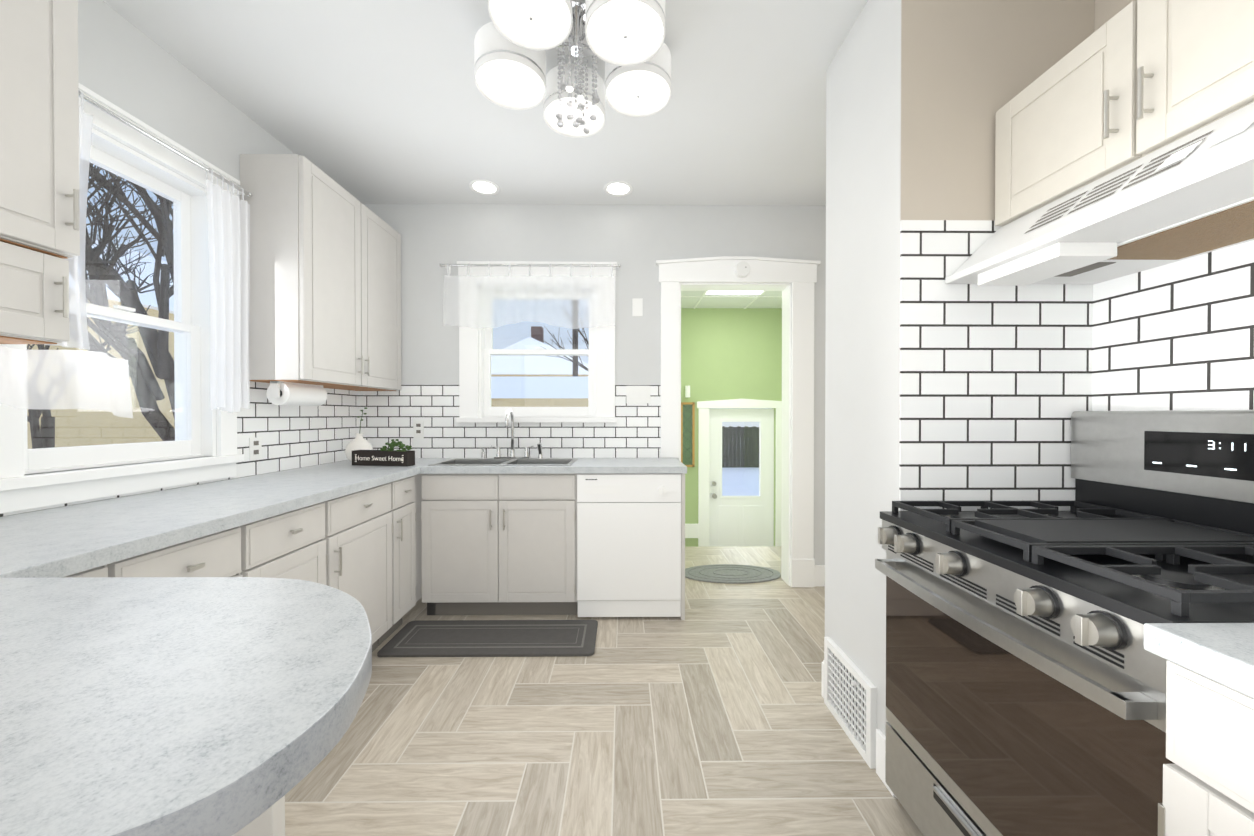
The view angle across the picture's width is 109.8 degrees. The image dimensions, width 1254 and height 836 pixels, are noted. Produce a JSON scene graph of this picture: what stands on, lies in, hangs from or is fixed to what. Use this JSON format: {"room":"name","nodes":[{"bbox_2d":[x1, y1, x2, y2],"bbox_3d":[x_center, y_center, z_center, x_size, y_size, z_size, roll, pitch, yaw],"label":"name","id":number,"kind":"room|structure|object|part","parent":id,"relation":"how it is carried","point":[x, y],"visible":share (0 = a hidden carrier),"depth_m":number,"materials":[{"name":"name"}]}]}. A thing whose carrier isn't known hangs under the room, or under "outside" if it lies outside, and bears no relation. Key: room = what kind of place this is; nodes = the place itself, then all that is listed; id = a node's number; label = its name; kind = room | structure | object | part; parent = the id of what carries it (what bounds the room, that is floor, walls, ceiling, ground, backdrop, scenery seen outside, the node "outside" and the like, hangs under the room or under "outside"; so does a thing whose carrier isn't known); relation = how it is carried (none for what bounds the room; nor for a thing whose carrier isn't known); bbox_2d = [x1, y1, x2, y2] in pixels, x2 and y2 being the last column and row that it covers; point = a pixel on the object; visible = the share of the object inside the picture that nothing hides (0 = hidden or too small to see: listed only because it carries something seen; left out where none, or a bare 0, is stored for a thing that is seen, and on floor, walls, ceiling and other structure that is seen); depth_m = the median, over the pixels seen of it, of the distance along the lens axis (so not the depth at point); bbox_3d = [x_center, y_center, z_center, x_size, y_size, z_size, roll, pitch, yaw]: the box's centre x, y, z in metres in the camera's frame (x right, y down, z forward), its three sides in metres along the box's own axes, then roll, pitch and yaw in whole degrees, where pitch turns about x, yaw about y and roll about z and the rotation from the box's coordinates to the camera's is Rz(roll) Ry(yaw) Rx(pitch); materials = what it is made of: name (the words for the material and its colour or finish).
{"room":"kitchen","nodes":[
{"label":"kitchen","id":0,"kind":"room"},
{"bbox_2d":[27,163,174,448],"bbox_3d":[-6.376,-0.860,5.395,8.246,5.728,6.221,0,0,-1],"label":"tree","id":1,"kind":"object","parent":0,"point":[146,393],"depth_m":4.03,"materials":[{"name":"grey plant"}]},
{"bbox_2d":[28,0,294,474],"bbox_3d":[-1.940,-0.137,0.684,0.150,2.700,5.133,0,0,-1],"label":"wall","id":2,"kind":"structure","parent":0,"point":[126,65],"depth_m":1.77,"materials":[{"name":"paint"}]},
{"bbox_2d":[0,241,69,343],"bbox_3d":[-1.695,-0.323,0.779,0.335,0.239,0.920,0,0,-1],"label":"upper cabinet","id":3,"kind":"object","parent":2,"relation":"attached to","point":[34,297],"visible":1,"depth_m":1.16,"materials":[{"name":"paint"}]},
{"bbox_2d":[0,0,79,258],"bbox_3d":[-1.702,-0.930,1.000,0.324,0.958,0.485,0,0,-1],"label":"upper cabinet","id":4,"kind":"object","parent":2,"relation":"attached to","point":[39,153],"visible":0.96,"depth_m":1.15,"materials":[{"name":"paint"}]},
{"bbox_2d":[0,83,243,513],"bbox_3d":[-1.942,-0.423,1.679,0.225,1.408,0.857,0,0,-1],"label":"window","id":5,"kind":"structure","parent":2,"relation":"in","point":[197,420],"depth_m":1.77,"materials":[{"name":"white wood"}]},
{"bbox_2d":[0,90,251,417],"bbox_3d":[-1.716,-0.541,1.610,0.260,1.083,1.046,0,0,-1],"label":"curtain","id":6,"kind":"object","parent":5,"relation":"hanging from","point":[61,379],"visible":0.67,"depth_m":1.47,"materials":[{"name":"white fabric"}]},
{"bbox_2d":[0,381,358,516],"bbox_3d":[-1.864,0.060,0.834,0.004,0.555,4.528,0,0,-1],"label":"wall tile","id":7,"kind":"structure","parent":2,"relation":"attached to","point":[294,437],"depth_m":2.46,"materials":[{"name":"white tile"}]},
{"bbox_2d":[249,437,261,460],"bbox_3d":[-1.870,0.155,2.220,0.007,0.115,0.070,0,0,-1],"label":"electrical outlet plate","id":8,"kind":"object","parent":7,"relation":"attached to","point":[255,443],"depth_m":2.22,"materials":[{"name":"white plastic"}]},
{"bbox_2d":[240,154,400,390],"bbox_3d":[-1.712,-0.734,2.613,0.335,1.097,0.950,0,0,-1],"label":"upper cabinet","id":9,"kind":"object","parent":2,"relation":"attached to","point":[325,281],"visible":0.98,"depth_m":2.24,"materials":[{"name":"paint"}]},
{"bbox_2d":[266,381,326,405],"bbox_3d":[-1.743,-0.124,2.338,0.116,0.118,0.327,0,0,-1],"label":"paper towel holder","id":10,"kind":"object","parent":9,"relation":"attached to","point":[288,393],"visible":1,"depth_m":2.26,"materials":[{"name":"white paper"}]},
{"bbox_2d":[103,0,866,205],"bbox_3d":[-0.193,-1.537,0.691,3.646,0.100,5.133,0,0,-1],"label":"ceiling","id":11,"kind":"structure","parent":0,"point":[374,101],"depth_m":2.09,"materials":[{"name":"paint"}]},
{"bbox_2d":[469,179,499,194],"bbox_3d":[-0.927,-1.499,2.868,0.189,0.006,0.189,0,1,44],"label":"recessed light","id":12,"kind":"object","parent":11,"relation":"in","point":[484,187],"depth_m":2.87,"materials":[{"name":"white plastic"}]},
{"bbox_2d":[474,0,671,137],"bbox_3d":[-0.203,-1.295,1.690,0.772,0.396,0.769,0,0,-1],"label":"ceiling light","id":13,"kind":"object","parent":11,"relation":"attached to","point":[514,40],"visible":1,"depth_m":1.64,"materials":[{"name":"white glass"}]},
{"bbox_2d":[604,181,632,196],"bbox_3d":[-0.058,-1.499,2.886,0.189,0.006,0.189,0,1,44],"label":"recessed light","id":14,"kind":"object","parent":11,"relation":"in","point":[613,188],"depth_m":2.88,"materials":[{"name":"white plastic"}]},
{"bbox_2d":[436,473,567,496],"bbox_3d":[-0.760,0.379,2.652,0.796,0.190,0.004,0,0,-1],"label":"drawer fronts","id":15,"kind":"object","parent":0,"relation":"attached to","point":[447,484],"depth_m":2.60,"materials":[{"name":"beige wood"}]},
{"bbox_2d":[364,204,825,564],"bbox_3d":[0.153,-0.154,3.195,4.083,2.700,0.150,0,0,-1],"label":"wall","id":16,"kind":"structure","parent":0,"point":[635,242],"depth_m":3.11,"materials":[{"name":"paint"}]},
{"bbox_2d":[440,461,455,464],"bbox_3d":[-1.162,0.378,2.814,0.004,0.190,0.335,0,0,-1],"label":"sink","id":17,"kind":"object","parent":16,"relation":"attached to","point":[441,462],"depth_m":2.82,"materials":[{"name":"silver metal"}]},
{"bbox_2d":[359,385,660,457],"bbox_3d":[-0.825,0.044,3.110,2.124,0.555,0.004,0,0,-1],"label":"wall tile","id":18,"kind":"structure","parent":16,"relation":"attached to","point":[634,431],"depth_m":3.11,"materials":[{"name":"white tile"}]},
{"bbox_2d":[413,421,423,437],"bbox_3d":[-1.464,0.082,3.097,0.070,0.120,0.007,0,0,-1],"label":"electrical outlet plate","id":19,"kind":"object","parent":18,"relation":"attached to","point":[418,426],"depth_m":3.10,"materials":[{"name":"white plastic"}]},
{"bbox_2d":[626,386,649,402],"bbox_3d":[0.081,-0.165,3.110,0.170,0.125,0.008,0,0,-1],"label":"electrical outlet plate","id":20,"kind":"object","parent":18,"relation":"attached to","point":[637,394],"depth_m":3.11,"materials":[{"name":"white plastic"}]},
{"bbox_2d":[456,461,567,464],"bbox_3d":[-0.763,0.377,2.983,0.796,0.190,0.004,0,0,-1],"label":"sink","id":21,"kind":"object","parent":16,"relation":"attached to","point":[457,462],"depth_m":2.98,"materials":[{"name":"silver metal"}]},
{"bbox_2d":[456,261,616,422],"bbox_3d":[-0.630,-0.523,3.178,1.114,1.138,0.225,0,0,-1],"label":"window","id":22,"kind":"structure","parent":16,"relation":"in","point":[477,351],"depth_m":3.09,"materials":[{"name":"white wood"}]},
{"bbox_2d":[439,263,620,328],"bbox_3d":[-0.664,-0.839,3.036,1.246,0.458,0.088,0,0,-1],"label":"valance","id":23,"kind":"object","parent":22,"relation":"attached to","point":[448,266],"visible":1,"depth_m":3.02,"materials":[{"name":"white fabric"}]},
{"bbox_2d":[632,298,642,315],"bbox_3d":[0.075,-0.780,3.112,0.072,0.125,0.005,0,0,-1],"label":"electrical outlet plate","id":24,"kind":"object","parent":16,"relation":"attached to","point":[637,303],"depth_m":3.11,"materials":[{"name":"white plastic"}]},
{"bbox_2d":[656,256,820,586],"bbox_3d":[0.779,0.033,3.182,1.152,2.327,0.190,0,0,-1],"label":"trim","id":25,"kind":"structure","parent":16,"relation":"attached to","point":[677,277],"depth_m":3.11,"materials":[{"name":"white wood"}]},
{"bbox_2d":[734,261,749,277],"bbox_3d":[0.808,-1.038,3.076,0.110,0.110,0.032,0,0,-1],"label":"smoke detector","id":26,"kind":"object","parent":25,"relation":"attached to","point":[742,269],"visible":0.98,"depth_m":3.06,"materials":[{"name":"white plastic"}]},
{"bbox_2d":[285,546,923,835],"bbox_3d":[0.047,1.260,1.111,4.133,0.100,5.930,0,0,-1],"label":"floor","id":27,"kind":"structure","parent":0,"point":[711,714],"depth_m":1.65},
{"bbox_2d":[64,545,159,572],"bbox_3d":[-1.530,0.774,0.970,0.660,0.874,0.264,0,0,-1],"label":"base cabinet","id":28,"kind":"object","parent":27,"relation":"on","point":[144,560],"depth_m":1.07,"materials":[{"name":"paint"}]},
{"bbox_2d":[160,513,271,572],"bbox_3d":[-1.532,0.772,1.225,0.660,0.874,0.483,0,0,-1],"label":"base cabinet","id":29,"kind":"object","parent":27,"relation":"on","point":[245,546],"depth_m":1.34,"materials":[{"name":"paint"}]},
{"bbox_2d":[272,493,347,572],"bbox_3d":[-1.536,0.769,1.605,0.660,0.874,0.513,0,0,-1],"label":"base cabinet","id":30,"kind":"object","parent":27,"relation":"on","point":[312,537],"depth_m":1.72,"materials":[{"name":"paint"}]},
{"bbox_2d":[0,458,567,835],"bbox_3d":[-1.087,0.317,1.192,1.551,0.045,3.826,0,0,-1],"label":"countertop","id":31,"kind":"structure","parent":30,"relation":"on","point":[132,704],"depth_m":0.55,"materials":[{"name":"grey stone"}]},
{"bbox_3d":[-1.245,0.780,0.103,1.215,0.874,1.445,0,0,-1],"label":"peninsula panel","id":32,"kind":"part","parent":31,"relation":"part of","materials":[{"name":"paint"}]},
{"bbox_2d":[345,407,372,461],"bbox_3d":[-1.702,0.108,2.802,0.156,0.350,0.156,0,0,-1],"label":"decorative vase","id":33,"kind":"object","parent":31,"relation":"on","point":[359,442],"visible":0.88,"depth_m":2.76,"materials":[{"name":"white ceramic"}]},
{"bbox_2d":[352,439,414,465],"bbox_3d":[-1.465,0.204,2.646,0.370,0.160,0.076,0,0,9],"label":"home sign","id":34,"kind":"object","parent":31,"relation":"on","point":[385,456],"visible":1,"depth_m":2.62,"materials":[{"name":"black wood"}]},
{"bbox_2d":[348,481,391,572],"bbox_3d":[-1.540,0.766,2.058,0.660,0.874,0.628,0,0,-1],"label":"base cabinet","id":35,"kind":"object","parent":27,"relation":"on","point":[370,507],"depth_m":2.11,"materials":[{"name":"paint"}]},
{"bbox_2d":[392,473,431,572],"bbox_3d":[-1.516,0.764,2.426,0.714,0.874,0.344,0,0,-1],"label":"base cabinet","id":36,"kind":"object","parent":27,"relation":"on","point":[412,494],"depth_m":2.53,"materials":[{"name":"paint"}]},
{"bbox_2d":[377,620,597,656],"bbox_3d":[-0.718,1.193,2.403,1.100,0.015,0.370,0,0,-1],"label":"area rug","id":37,"kind":"object","parent":27,"relation":"on","point":[479,638],"visible":1,"depth_m":2.36,"materials":[{"name":"grey"}]},
{"bbox_2d":[432,485,577,614],"bbox_3d":[-0.762,0.848,2.856,0.910,0.700,0.509,0,0,-1],"label":"base cabinet","id":38,"kind":"object","parent":27,"relation":"on","point":[515,555],"depth_m":2.60,"materials":[{"name":"paint"}]},
{"bbox_2d":[568,458,686,472],"bbox_3d":[-0.001,0.303,2.847,0.702,0.040,0.536,0,0,-1],"label":"countertop","id":39,"kind":"structure","parent":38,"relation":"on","point":[581,465],"depth_m":2.64,"materials":[{"name":"grey stone"}]},
{"bbox_2d":[577,473,680,616],"bbox_3d":[0.011,0.764,2.835,0.611,0.868,0.530,0,0,-1],"label":"dishwasher","id":40,"kind":"object","parent":27,"relation":"on","point":[628,545],"visible":0.98,"depth_m":2.60,"materials":[{"name":"white metal"}]},
{"bbox_2d":[685,564,780,583],"bbox_3d":[0.793,1.186,3.372,0.760,0.016,0.380,0,0,-1],"label":"rug","id":41,"kind":"object","parent":27,"relation":"on","point":[729,573],"visible":0.96,"depth_m":3.35,"materials":[{"name":"grey fabric"}]},
{"bbox_2d":[875,410,1253,835],"bbox_3d":[1.110,0.596,1.020,0.714,1.230,0.739,0,0,-1],"label":"range","id":42,"kind":"object","parent":27,"relation":"on","point":[1025,683],"visible":1,"depth_m":0.98,"materials":[{"name":"silver metal"}]},
{"bbox_2d":[1144,623,1253,835],"bbox_3d":[1.118,0.761,-0.099,0.726,0.915,1.500,0,0,-1],"label":"base cabinet","id":43,"kind":"object","parent":27,"relation":"on","point":[1208,782],"visible":0.98,"depth_m":0.59,"materials":[{"name":"paint"}]},
{"bbox_2d":[1144,623,1253,697],"bbox_3d":[1.120,0.324,-0.102,0.720,0.040,1.500,0,0,-1],"label":"countertop","id":44,"kind":"structure","parent":43,"relation":"on","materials":[{"name":"stone"}]},
{"bbox_2d":[681,291,781,546],"bbox_3d":[1.139,0.298,4.391,2.090,3.440,2.217,0,0,-1],"label":"wall","id":45,"kind":"structure","parent":0,"point":[731,347],"depth_m":5.34,"materials":[{"name":"paint"}]},
{"bbox_2d":[685,386,689,396],"bbox_3d":[0.730,-0.318,5.309,0.060,0.140,0.064,0,0,-1],"label":"door chime","id":46,"kind":"object","parent":45,"relation":"attached to","point":[687,391],"visible":0.92,"depth_m":5.28,"materials":[{"name":"white plastic"}]},
{"bbox_2d":[681,402,694,466],"bbox_3d":[0.730,0.202,5.325,0.170,0.780,0.020,0,0,-1],"label":"picture","id":47,"kind":"object","parent":45,"relation":"attached to","point":[692,432],"visible":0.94,"depth_m":5.32,"materials":[{"name":"brown wood"}]},
{"bbox_2d":[685,399,781,546],"bbox_3d":[1.095,0.839,5.337,1.720,2.145,0.030,0,0,-1],"label":"door frame","id":48,"kind":"structure","parent":45,"relation":"attached to","point":[700,530],"depth_m":5.33,"materials":[{"name":"white wood"}]},
{"bbox_2d":[709,409,773,546],"bbox_3d":[1.400,0.893,5.398,0.804,2.015,0.105,0,0,-1],"label":"back door","id":49,"kind":"structure","parent":45,"relation":"in","point":[741,520],"depth_m":5.40,"materials":[{"name":"white wood"}]},
{"bbox_2d":[681,291,781,308],"bbox_3d":[1.139,-1.317,4.346,1.790,0.010,2.150,0,0,-1],"label":"grid","id":50,"kind":"object","parent":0,"point":[759,293],"visible":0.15,"depth_m":4.69,"materials":[{"name":"white metal"}]},
{"bbox_2d":[825,0,1094,736],"bbox_3d":[1.165,-0.143,1.648,0.612,2.699,0.516,0,0,-1],"label":"wall","id":51,"kind":"structure","parent":0,"point":[937,388],"depth_m":1.39,"materials":[{"name":"tile"}]},
{"bbox_2d":[824,637,876,768],"bbox_3d":[0.843,1.066,1.692,0.030,0.280,0.350,0,0,-1],"label":"air vent","id":52,"kind":"object","parent":51,"relation":"in","point":[850,694],"visible":1,"depth_m":1.66,"materials":[{"name":"white metal"}]},
{"bbox_2d":[815,565,895,796],"bbox_3d":[1.152,1.127,2.271,0.626,0.150,1.732,0,0,-1],"label":"baseboard","id":53,"kind":"structure","parent":51,"relation":"attached to","point":[880,735],"depth_m":1.49,"materials":[{"name":"white wood"}]},
{"bbox_2d":[1094,0,1136,31],"bbox_3d":[1.556,-0.137,0.641,0.150,2.700,4.982,0,0,-1],"label":"wall","id":54,"kind":"structure","parent":0,"point":[1105,11],"depth_m":1.36,"materials":[{"name":"beige paint"}]},
{"bbox_2d":[995,0,1253,226],"bbox_3d":[1.297,-0.773,1.002,0.355,0.362,0.757,0,0,-1],"label":"upper cabinet","id":55,"kind":"object","parent":54,"relation":"attached to","point":[1132,81],"visible":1,"depth_m":1.02,"materials":[{"name":"white wood"}]},
{"bbox_2d":[945,102,1253,285],"bbox_3d":[1.235,-0.487,1.014,0.472,0.205,0.735,0,0,-1],"label":"range hood","id":56,"kind":"object","parent":55,"relation":"attached to","point":[1188,196],"visible":1,"depth_m":0.99,"materials":[{"name":"white metal"}]},
{"bbox_2d":[1092,240,1253,410],"bbox_3d":[1.484,0.138,-0.002,0.004,1.560,2.794,0,0,-1],"label":"wall tile","id":57,"kind":"structure","parent":54,"relation":"attached to","point":[1178,335],"depth_m":1.17,"materials":[{"name":"white tile"}]},
{"label":"outside","id":58,"kind":"structure","parent":0,"visible":0},
{"bbox_2d":[722,437,758,494],"bbox_3d":[-5.066,2.051,9.855,70.000,0.200,70.000,0,0,-1],"label":"snow","id":59,"kind":"object","parent":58,"point":[740,489],"depth_m":13.58,"materials":[{"name":"white snow"}]},
{"bbox_2d":[27,236,587,448],"bbox_3d":[-2.131,-2.597,16.851,36.001,9.000,30.600,0,0,-1],"label":"houses","id":60,"kind":"structure","parent":59,"relation":"on","point":[112,427],"depth_m":12.13,"materials":[{"name":"white"}]},
{"bbox_2d":[541,300,588,369],"bbox_3d":[-0.187,-0.567,10.488,3.959,5.060,3.740,0,0,-1],"label":"tree","id":61,"kind":"object","parent":59,"relation":"on","point":[585,340],"depth_m":10.61,"materials":[{"name":"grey plant"}]},
{"bbox_2d":[722,426,758,467],"bbox_3d":[2.869,1.112,16.956,6.000,1.580,0.070,0,0,-1],"label":"curtain","id":62,"kind":"object","parent":59,"relation":"on","point":[734,460],"depth_m":16.93,"materials":[{"name":"grey fabric"}]}
]}

